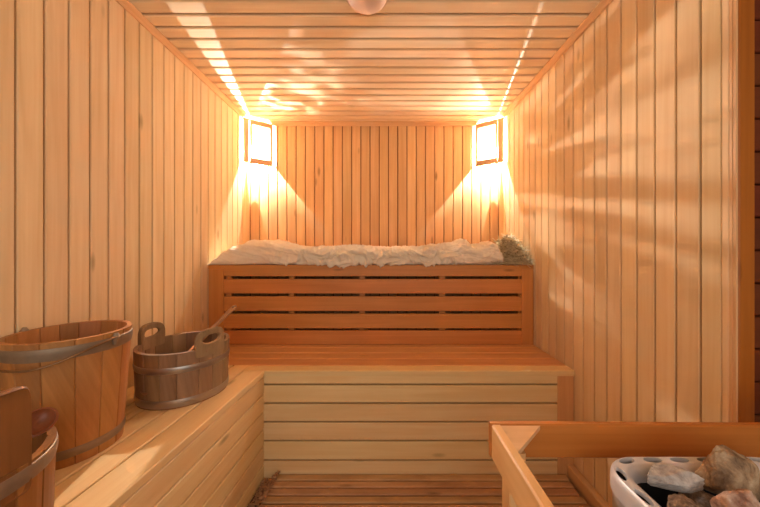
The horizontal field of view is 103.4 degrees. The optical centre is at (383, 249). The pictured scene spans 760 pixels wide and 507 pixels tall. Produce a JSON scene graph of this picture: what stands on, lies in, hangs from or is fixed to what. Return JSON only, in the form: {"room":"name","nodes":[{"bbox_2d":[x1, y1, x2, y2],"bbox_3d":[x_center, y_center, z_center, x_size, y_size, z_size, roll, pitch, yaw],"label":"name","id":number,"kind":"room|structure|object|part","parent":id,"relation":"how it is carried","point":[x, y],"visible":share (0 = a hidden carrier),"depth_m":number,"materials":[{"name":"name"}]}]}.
{"room":"spa","nodes":[
{"label":"spa","id":0,"kind":"room"},
{"bbox_2d":[0,0,249,388],"bbox_3d":[-1.071,0.037,0.600,0.042,2.135,3.600,0,0,0],"label":"wall","id":1,"kind":"structure","parent":0,"point":[124,175],"depth_m":1.13,"materials":[{"name":"brown wood"}]},
{"bbox_2d":[115,0,249,124],"bbox_3d":[-1.038,-0.988,0.575,0.025,0.025,3.550,0,0,0],"label":"trim","id":2,"kind":"structure","parent":1,"relation":"attached to","point":[125,4],"depth_m":1.48,"materials":[{"name":"brown wood"}]},
{"bbox_2d":[128,0,600,120],"bbox_3d":[0.305,-1.020,0.600,2.790,0.040,3.600,0,0,0],"label":"ceiling","id":3,"kind":"structure","parent":0,"point":[275,60],"depth_m":1.52,"materials":[{"name":"brown wood"}]},
{"bbox_2d":[346,0,387,14],"bbox_3d":[-0.067,-0.974,1.163,0.176,0.052,0.176,0,0,0],"label":"ceiling lamp","id":4,"kind":"object","parent":3,"relation":"attached to","point":[367,7],"visible":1,"depth_m":1.17,"materials":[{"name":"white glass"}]},
{"bbox_2d":[250,126,498,329],"bbox_3d":[-0.077,0.033,2.371,1.965,2.105,0.042,0,0,0],"label":"wall","id":5,"kind":"structure","parent":0,"point":[390,186],"depth_m":2.35,"materials":[{"name":"brown wood"}]},
{"bbox_2d":[242,117,273,166],"bbox_3d":[-0.975,-0.812,2.303,0.232,0.331,0.075,0,0,-37],"label":"lamp","id":6,"kind":"object","parent":5,"relation":"attached to","point":[253,159],"visible":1,"depth_m":2.27,"materials":[{"name":"brown wood"}]},
{"bbox_3d":[-0.935,-0.814,2.289,0.162,0.328,0.005,0,0,-37],"label":"shade frame","id":7,"kind":"part","parent":6,"relation":"part of","materials":[{"name":"brown wood"}]},
{"bbox_3d":[-0.936,-0.818,2.289,0.132,0.251,0.002,0,0,-37],"label":"pane","id":8,"kind":"part","parent":6,"relation":"part of","materials":[{"name":"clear glass"}]},
{"bbox_2d":[249,121,494,125],"bbox_3d":[-0.077,-0.985,2.339,1.945,0.030,0.022,0,0,0],"label":"trim","id":9,"kind":"structure","parent":5,"relation":"attached to","point":[274,123],"depth_m":2.33,"materials":[{"name":"brown wood"}]},
{"bbox_2d":[474,117,504,166],"bbox_3d":[0.820,-0.812,2.303,0.232,0.331,0.075,0,0,37],"label":"lamp","id":10,"kind":"object","parent":5,"relation":"attached to","point":[499,123],"visible":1,"depth_m":2.26,"materials":[{"name":"brown wood"}]},
{"bbox_3d":[0.782,-0.818,2.288,0.134,0.251,0.002,0,0,37],"label":"pane","id":11,"kind":"part","parent":10,"relation":"part of","materials":[{"name":"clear glass"}]},
{"bbox_3d":[0.781,-0.814,2.288,0.164,0.328,0.005,0,0,37],"label":"shade frame","id":12,"kind":"part","parent":10,"relation":"part of","materials":[{"name":"brown wood"}]},
{"bbox_2d":[247,480,579,506],"bbox_3d":[0.315,1.100,0.575,2.770,0.030,3.550,0,0,0],"label":"floor","id":13,"kind":"structure","parent":0,"point":[265,480],"depth_m":1.30,"materials":[{"name":"brown wood"}]},
{"bbox_2d":[54,365,263,506],"bbox_3d":[-0.804,0.826,0.597,0.486,0.519,1.754,0,0,0],"label":"bench","id":14,"kind":"object","parent":13,"relation":"on","point":[209,452],"visible":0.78,"depth_m":0.96,"materials":[{"name":"brown wood"}]},
{"bbox_2d":[0,386,58,506],"bbox_3d":[-0.768,0.399,0.498,0.309,0.333,0.309,0,0,0],"label":"wooden tub","id":15,"kind":"object","parent":14,"relation":"on","point":[27,462],"visible":0.95,"depth_m":0.51,"materials":[{"name":"brown wood"}]},
{"bbox_3d":[-0.627,0.326,0.480,0.022,0.187,0.097,0,0,7],"label":"handle","id":16,"kind":"part","parent":15,"relation":"part of","materials":[{"name":"brown wood"}]},
{"bbox_2d":[32,407,58,436],"bbox_3d":[-0.781,0.346,0.543,0.270,0.042,0.045,0,0,-33],"label":"wooden scoop","id":17,"kind":"object","parent":15,"relation":"on","point":[44,419],"visible":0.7,"depth_m":0.61,"materials":[{"name":"red wood"}]},
{"bbox_2d":[0,320,132,469],"bbox_3d":[-0.899,0.394,0.855,0.296,0.342,0.294,0,0,0],"label":"wooden tub","id":18,"kind":"object","parent":14,"relation":"on","point":[80,370],"visible":0.84,"depth_m":0.80,"materials":[{"name":"brown wood"}]},
{"bbox_3d":[-0.899,0.266,0.784,0.292,0.052,0.151,0,0,0],"label":"bail handle","id":19,"kind":"part","parent":18,"relation":"part of","materials":[{"name":"metal"}]},
{"bbox_2d":[133,322,229,410],"bbox_3d":[-0.803,0.431,1.209,0.323,0.267,0.323,0,0,0],"label":"wooden tub","id":20,"kind":"object","parent":14,"relation":"on","point":[173,376],"visible":1,"depth_m":1.10,"materials":[{"name":"brown wood"}]},
{"bbox_3d":[-0.951,0.348,1.225,0.026,0.101,0.121,0,0,6],"label":"handle","id":21,"kind":"part","parent":20,"relation":"part of","materials":[{"name":"brown wood"}]},
{"bbox_2d":[140,305,236,395],"bbox_3d":[-0.785,0.400,1.276,0.072,0.252,0.459,0,0,17],"label":"ladle","id":22,"kind":"object","parent":20,"relation":"in","point":[231,309],"visible":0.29,"depth_m":1.41,"materials":[{"name":"brown wood"}]},
{"bbox_3d":[-0.789,0.384,1.307,0.026,0.219,0.400,0,0,13],"label":"handle","id":23,"kind":"part","parent":22,"relation":"part of","materials":[{"name":"brown wood"}]},
{"bbox_3d":[-0.666,0.348,1.152,0.026,0.101,0.121,0,0,23],"label":"handle","id":24,"kind":"part","parent":20,"relation":"part of","materials":[{"name":"brown wood"}]},
{"bbox_2d":[247,471,279,506],"bbox_3d":[-0.557,1.055,0.856,0.090,0.060,1.101,0,0,4],"label":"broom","id":25,"kind":"object","parent":13,"relation":"on","point":[265,488],"visible":0.95,"depth_m":1.31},
{"bbox_2d":[229,344,574,478],"bbox_3d":[-0.077,0.826,1.658,1.941,0.519,0.508,0,0,0],"label":"bench","id":26,"kind":"object","parent":13,"relation":"on","point":[330,409],"visible":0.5,"depth_m":1.41,"materials":[{"name":"brown wood"}]},
{"bbox_2d":[208,264,533,344],"bbox_3d":[-0.077,0.328,2.068,1.941,0.476,0.557,0,0,0],"label":"bench","id":27,"kind":"object","parent":26,"relation":"on","point":[522,303],"visible":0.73,"depth_m":1.79,"materials":[{"name":"brown wood"}]},
{"bbox_2d":[207,238,502,268],"bbox_3d":[-0.171,0.018,1.938,1.764,0.186,0.365,0,0,0],"label":"blanket","id":28,"kind":"object","parent":27,"relation":"on","point":[458,251],"visible":0.98,"depth_m":1.79,"materials":[{"name":"fabric"}]},
{"bbox_2d":[406,231,534,266],"bbox_3d":[0.464,-0.008,1.957,0.854,0.232,0.421,0,0,0],"label":"hay","id":29,"kind":"object","parent":27,"relation":"on","point":[513,253],"visible":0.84,"depth_m":1.83,"materials":[{"name":"plant"}]},
{"bbox_2d":[262,475,590,506],"bbox_3d":[0.170,1.067,1.017,1.361,0.035,0.776,0,0,0],"label":"duckboard","id":30,"kind":"object","parent":13,"relation":"on","point":[288,490],"visible":0.85,"depth_m":1.30,"materials":[{"name":"brown wood"}]},
{"bbox_2d":[489,421,759,506],"bbox_3d":[0.927,0.713,0.123,1.436,0.745,0.947,0,0,0],"label":"guard rail","id":31,"kind":"object","parent":13,"relation":"on","point":[510,442],"visible":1,"depth_m":0.58,"materials":[{"name":"brown wood"}]},
{"bbox_3d":[0.241,0.726,0.557,0.030,0.718,0.034,0,0,0],"label":"post","id":32,"kind":"part","parent":31,"relation":"part of","materials":[{"name":"brown wood"}]},
{"bbox_3d":[0.217,0.373,0.117,0.016,0.066,0.934,0,0,0],"label":"rail","id":33,"kind":"part","parent":31,"relation":"part of","materials":[{"name":"brown wood"}]},
{"bbox_3d":[0.927,0.377,0.591,1.436,0.075,0.012,0,0,0],"label":"rail","id":34,"kind":"part","parent":31,"relation":"part of","materials":[{"name":"brown wood"}]},
{"bbox_2d":[610,445,759,506],"bbox_3d":[0.533,0.695,0.348,0.334,0.779,0.357,0,0,0],"label":"heater","id":35,"kind":"object","parent":13,"relation":"on","point":[629,485],"depth_m":0.46,"materials":[{"name":"stone"}]},
{"bbox_3d":[0.533,0.649,0.348,0.328,0.521,0.351,0,0,0],"label":"casing","id":36,"kind":"part","parent":35,"relation":"part of","materials":[{"name":"metal"}]},
{"bbox_3d":[0.453,0.359,0.472,0.088,0.034,0.036,0,0,0],"label":"heater stone","id":37,"kind":"part","parent":35,"relation":"part of","materials":[{"name":"grey stone"}]},
{"bbox_3d":[0.432,0.382,0.428,0.067,0.060,0.044,0,0,-40],"label":"heater stone","id":38,"kind":"part","parent":35,"relation":"part of","materials":[{"name":"brown stone"}]},
{"bbox_3d":[0.494,0.399,0.467,0.052,0.038,0.052,0,0,0],"label":"heater stone","id":39,"kind":"part","parent":35,"relation":"part of","materials":[{"name":"brown stone"}]},
{"bbox_3d":[0.546,0.347,0.471,0.090,0.083,0.052,0,0,0],"label":"heater stone","id":40,"kind":"part","parent":35,"relation":"part of","materials":[{"name":"brown stone"}]},
{"bbox_3d":[0.492,0.366,0.416,0.060,0.068,0.057,0,0,0],"label":"heater stone","id":41,"kind":"part","parent":35,"relation":"part of","materials":[{"name":"brown stone"}]},
{"bbox_2d":[499,0,721,506],"bbox_3d":[0.916,0.037,1.599,0.042,2.135,1.602,0,0,0],"label":"wall","id":42,"kind":"structure","parent":0,"point":[610,175],"depth_m":1.09,"materials":[{"name":"brown wood"}]},
{"bbox_2d":[498,0,612,118],"bbox_3d":[0.882,-0.988,1.574,0.025,0.025,1.552,0,0,0],"label":"trim","id":43,"kind":"structure","parent":42,"relation":"attached to","point":[602,5],"depth_m":1.48,"materials":[{"name":"brown wood"}]},
{"bbox_2d":[567,464,610,506],"bbox_3d":[0.878,1.046,1.105,0.034,0.077,0.610,0,0,0],"label":"baseboard","id":44,"kind":"structure","parent":42,"relation":"attached to","point":[585,490],"depth_m":1.29,"materials":[{"name":"brown wood"}]},
{"bbox_2d":[722,0,728,421],"bbox_3d":[0.901,0.043,0.788,0.012,2.085,0.017,0,0,0],"label":"trim","id":45,"kind":"structure","parent":42,"relation":"attached to","point":[725,3],"depth_m":0.79,"materials":[{"name":"brown wood"}]},
{"bbox_2d":[738,0,754,421],"bbox_3d":[0.920,0.043,0.800,0.044,2.085,0.080,0,0,0],"label":"trim","id":46,"kind":"structure","parent":42,"relation":"attached to","point":[746,8],"depth_m":0.76,"materials":[{"name":"brown wood"}]},
{"bbox_2d":[755,0,759,421],"bbox_3d":[1.304,0.043,0.835,0.793,2.085,0.070,0,0,0],"label":"wall","id":47,"kind":"structure","parent":0,"point":[757,2],"depth_m":0.80,"materials":[{"name":"brown wood"}]},
{"bbox_2d":[729,0,737,421],"bbox_3d":[0.905,0.043,0.770,0.020,2.085,0.016,0,0,0],"label":"trim","id":48,"kind":"structure","parent":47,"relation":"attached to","point":[733,4],"depth_m":0.77,"materials":[{"name":"brown wood"}]}
]}

